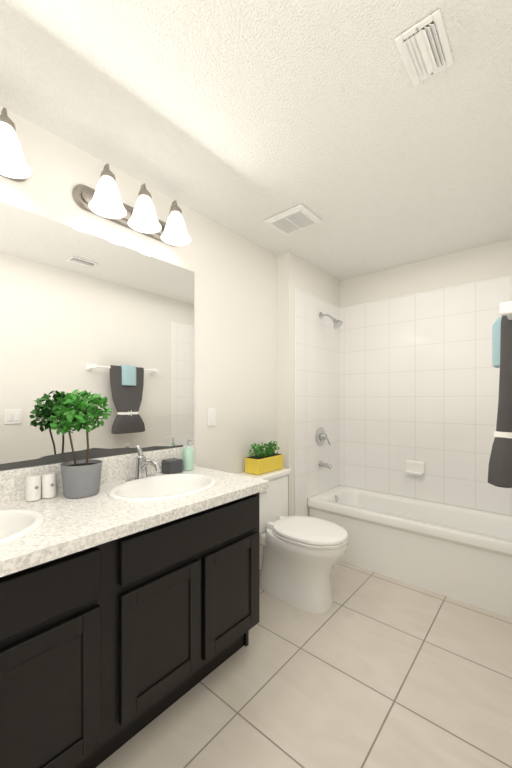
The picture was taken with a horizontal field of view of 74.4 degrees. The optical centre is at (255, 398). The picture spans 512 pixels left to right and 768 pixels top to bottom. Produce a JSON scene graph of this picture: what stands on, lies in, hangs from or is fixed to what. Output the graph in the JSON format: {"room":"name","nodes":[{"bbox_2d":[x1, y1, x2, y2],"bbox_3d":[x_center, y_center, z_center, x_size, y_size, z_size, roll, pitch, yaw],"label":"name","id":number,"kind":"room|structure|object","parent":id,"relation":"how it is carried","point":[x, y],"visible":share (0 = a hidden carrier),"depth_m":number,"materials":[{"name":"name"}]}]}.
{"room":"bathroom","nodes":[
{"label":"bathroom","id":0,"kind":"room"},
{"bbox_2d":[0,106,276,557],"bbox_3d":[-0.380,0.063,2.162,0.120,2.440,3.540,0,0,40],"label":"wall","id":1,"kind":"structure","parent":0,"point":[235,330],"depth_m":2.18,"materials":[{"name":"white paint"}]},
{"bbox_2d":[0,108,30,181],"bbox_3d":[-1.060,-0.969,1.113,0.200,0.211,0.590,0,0,40],"label":"sconce","id":2,"kind":"object","parent":1,"relation":"attached to","point":[14,166],"visible":1,"depth_m":1.25,"materials":[{"name":"white glass"}]},
{"bbox_2d":[0,201,193,470],"bbox_3d":[-0.889,-0.248,1.464,0.005,1.058,1.573,0,0,40],"label":"mirror","id":3,"kind":"object","parent":1,"relation":"attached to","point":[112,322],"visible":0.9,"depth_m":1.58,"materials":[{"name":"clear glass"}]},
{"bbox_2d":[72,163,190,245],"bbox_3d":[-0.568,-0.969,1.691,0.200,0.211,0.590,0,0,40],"label":"sconce","id":4,"kind":"object","parent":1,"relation":"attached to","point":[103,200],"visible":1,"depth_m":1.64,"materials":[{"name":"white glass"}]},
{"bbox_2d":[207,408,215,425],"bbox_3d":[-0.284,0.116,2.172,0.009,0.116,0.072,0,0,40],"label":"switch plate","id":5,"kind":"object","parent":1,"relation":"attached to","point":[211,416],"visible":1,"depth_m":2.16,"materials":[{"name":"white plastic"}]},
{"bbox_2d":[259,556,262,569],"bbox_3d":[-0.092,1.240,2.383,0.030,0.085,0.851,0,0,40],"label":"baseboard","id":6,"kind":"structure","parent":1,"relation":"attached to","point":[260,562],"depth_m":2.49,"materials":[{"name":"white paint"}]},
{"bbox_2d":[0,0,511,280],"bbox_3d":[0.290,-1.207,1.591,1.880,0.100,3.540,0,0,40],"label":"ceiling","id":7,"kind":"structure","parent":0,"point":[245,118],"depth_m":1.35,"materials":[{"name":"white paint"}]},
{"bbox_2d":[264,204,321,234],"bbox_3d":[0.238,-1.145,2.178,0.290,0.020,0.245,0,0,40],"label":"ceiling vent","id":8,"kind":"object","parent":7,"relation":"in","point":[294,219],"visible":1,"depth_m":2.15,"materials":[{"name":"white plastic"}]},
{"bbox_2d":[395,9,453,85],"bbox_3d":[0.560,-1.146,1.116,0.130,0.018,0.210,0,0,40],"label":"ceiling vent","id":9,"kind":"object","parent":7,"relation":"in","point":[423,46],"visible":1,"depth_m":1.10,"materials":[{"name":"white plastic"}]},
{"bbox_2d":[96,560,511,767],"bbox_3d":[0.290,1.333,1.591,1.880,0.100,3.540,0,0,40],"label":"floor","id":10,"kind":"structure","parent":0,"point":[369,669],"depth_m":1.47,"materials":[{"name":"tile"}]},
{"bbox_2d":[0,445,269,767],"bbox_3d":[-0.666,0.759,1.274,0.590,1.049,1.573,0,0,40],"label":"bathroom vanity","id":11,"kind":"object","parent":10,"relation":"on","point":[129,600],"visible":1,"depth_m":1.17,"materials":[{"name":"black wood"}]},
{"bbox_2d":[25,474,40,501],"bbox_3d":[-0.896,0.357,1.357,0.052,0.098,0.052,0,0,40],"label":"canister","id":12,"kind":"object","parent":11,"relation":"on","point":[32,487],"visible":0.98,"depth_m":1.34,"materials":[{"name":"white ceramic"}]},
{"bbox_2d":[42,472,55,498],"bbox_3d":[-0.859,0.357,1.398,0.052,0.098,0.052,0,0,40],"label":"canister","id":13,"kind":"object","parent":11,"relation":"on","point":[48,484],"visible":0.94,"depth_m":1.38,"materials":[{"name":"white ceramic"}]},
{"bbox_2d":[47,389,111,497],"bbox_3d":[-0.747,0.182,1.433,0.212,0.447,0.240,0,0,40],"label":"topiary","id":14,"kind":"object","parent":11,"relation":"on","point":[81,478],"visible":1,"depth_m":1.40,"materials":[{"name":"green plant"}]},
{"bbox_2d":[162,458,182,473],"bbox_3d":[-0.462,0.369,1.857,0.080,0.073,0.090,0,0,40],"label":"soap caddy","id":15,"kind":"object","parent":11,"relation":"on","point":[172,466],"visible":0.9,"depth_m":1.83,"materials":[{"name":"grey plastic"}]},
{"bbox_2d":[182,438,193,470],"bbox_3d":[-0.387,0.316,1.934,0.071,0.180,0.064,0,0,40],"label":"soap dispenser","id":16,"kind":"object","parent":11,"relation":"on","point":[188,457],"visible":0.96,"depth_m":1.91,"materials":[{"name":"green plastic"}]},
{"bbox_2d":[238,468,348,613],"bbox_3d":[0.246,0.900,2.227,0.742,0.765,0.436,0,0,40],"label":"toilet","id":17,"kind":"object","parent":10,"relation":"on","point":[302,556],"visible":0.75,"depth_m":2.09,"materials":[{"name":"white ceramic"}]},
{"bbox_2d":[245,441,282,474],"bbox_3d":[0.059,0.411,2.428,0.128,0.210,0.311,0,0,40],"label":"planter","id":18,"kind":"object","parent":17,"relation":"on","point":[267,459],"visible":1,"depth_m":2.36,"materials":[{"name":"yellow ceramic"}]},
{"bbox_2d":[307,485,511,618],"bbox_3d":[1.204,1.063,2.578,1.524,0.440,0.608,0,0,40],"label":"bathtub","id":19,"kind":"object","parent":10,"relation":"on","point":[462,554],"visible":0.96,"depth_m":2.37,"materials":[{"name":"white ceramic"}]},
{"bbox_2d":[277,252,339,515],"bbox_3d":[0.496,0.063,3.012,0.112,2.440,0.870,0,0,40],"label":"wall","id":20,"kind":"structure","parent":0,"point":[293,270],"depth_m":2.69,"materials":[{"name":"white paint"}]},
{"bbox_2d":[296,290,306,515],"bbox_3d":[0.372,0.201,2.775,0.006,2.164,0.168,0,0,40],"label":"tile","id":21,"kind":"structure","parent":20,"relation":"attached to","point":[301,403],"depth_m":2.77,"materials":[{"name":"white tile"}]},
{"bbox_2d":[307,295,339,498],"bbox_3d":[0.623,-0.020,3.070,0.006,1.722,0.604,0,0,40],"label":"tile","id":22,"kind":"structure","parent":20,"relation":"attached to","point":[323,373],"depth_m":3.04,"materials":[{"name":"white tile"}]},
{"bbox_2d":[316,427,330,445],"bbox_3d":[0.599,0.333,2.983,0.067,0.164,0.164,0,0,40],"label":"tub valve","id":23,"kind":"object","parent":22,"relation":"attached to","point":[321,436],"visible":1,"depth_m":2.97,"materials":[{"name":"silver metal"}]},
{"bbox_2d":[319,461,331,468],"bbox_3d":[0.618,0.583,2.967,0.118,0.060,0.059,0,0,40],"label":"tub spout","id":24,"kind":"object","parent":22,"relation":"attached to","point":[326,465],"visible":1,"depth_m":2.96,"materials":[{"name":"silver metal"}]},
{"bbox_2d":[319,312,342,328],"bbox_3d":[0.658,-0.691,2.946,0.206,0.172,0.091,0,0,40],"label":"shower head","id":25,"kind":"object","parent":22,"relation":"attached to","point":[337,324],"visible":1,"depth_m":2.92},
{"bbox_2d":[340,239,511,515],"bbox_3d":[1.399,0.063,2.893,1.880,2.440,0.120,0,0,40],"label":"wall","id":26,"kind":"structure","parent":0,"point":[486,262],"depth_m":2.77,"materials":[{"name":"white paint"}]},
{"bbox_2d":[294,275,511,515],"bbox_3d":[1.145,0.194,2.509,1.528,2.178,0.794,0,0,40],"label":"trim","id":27,"kind":"structure","parent":26,"relation":"attached to","point":[295,288],"depth_m":2.70,"materials":[{"name":"white ceramic"}]},
{"bbox_2d":[340,277,511,515],"bbox_3d":[1.401,-0.020,2.809,1.528,1.722,0.006,0,0,40],"label":"tile","id":28,"kind":"structure","parent":26,"relation":"attached to","point":[419,377],"depth_m":2.80,"materials":[{"name":"white tile"}]},
{"bbox_2d":[405,460,424,475],"bbox_3d":[1.323,0.576,2.820,0.150,0.105,0.075,0,0,40],"label":"soap dish","id":29,"kind":"object","parent":28,"relation":"attached to","point":[415,467],"visible":0.98,"depth_m":2.81,"materials":[{"name":"white ceramic"}]},
{"bbox_3d":[0.961,0.063,1.021,0.120,2.440,3.540,0,0,40],"label":"wall","id":30,"kind":"structure","parent":0,"visible":0},
{"bbox_2d":[488,301,511,487],"bbox_3d":[1.061,0.001,1.369,0.174,0.671,0.720,0,0,40],"label":"towel rail","id":31,"kind":"object","parent":30,"relation":"attached to","point":[500,469],"visible":1,"depth_m":1.28,"materials":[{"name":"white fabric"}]}
]}

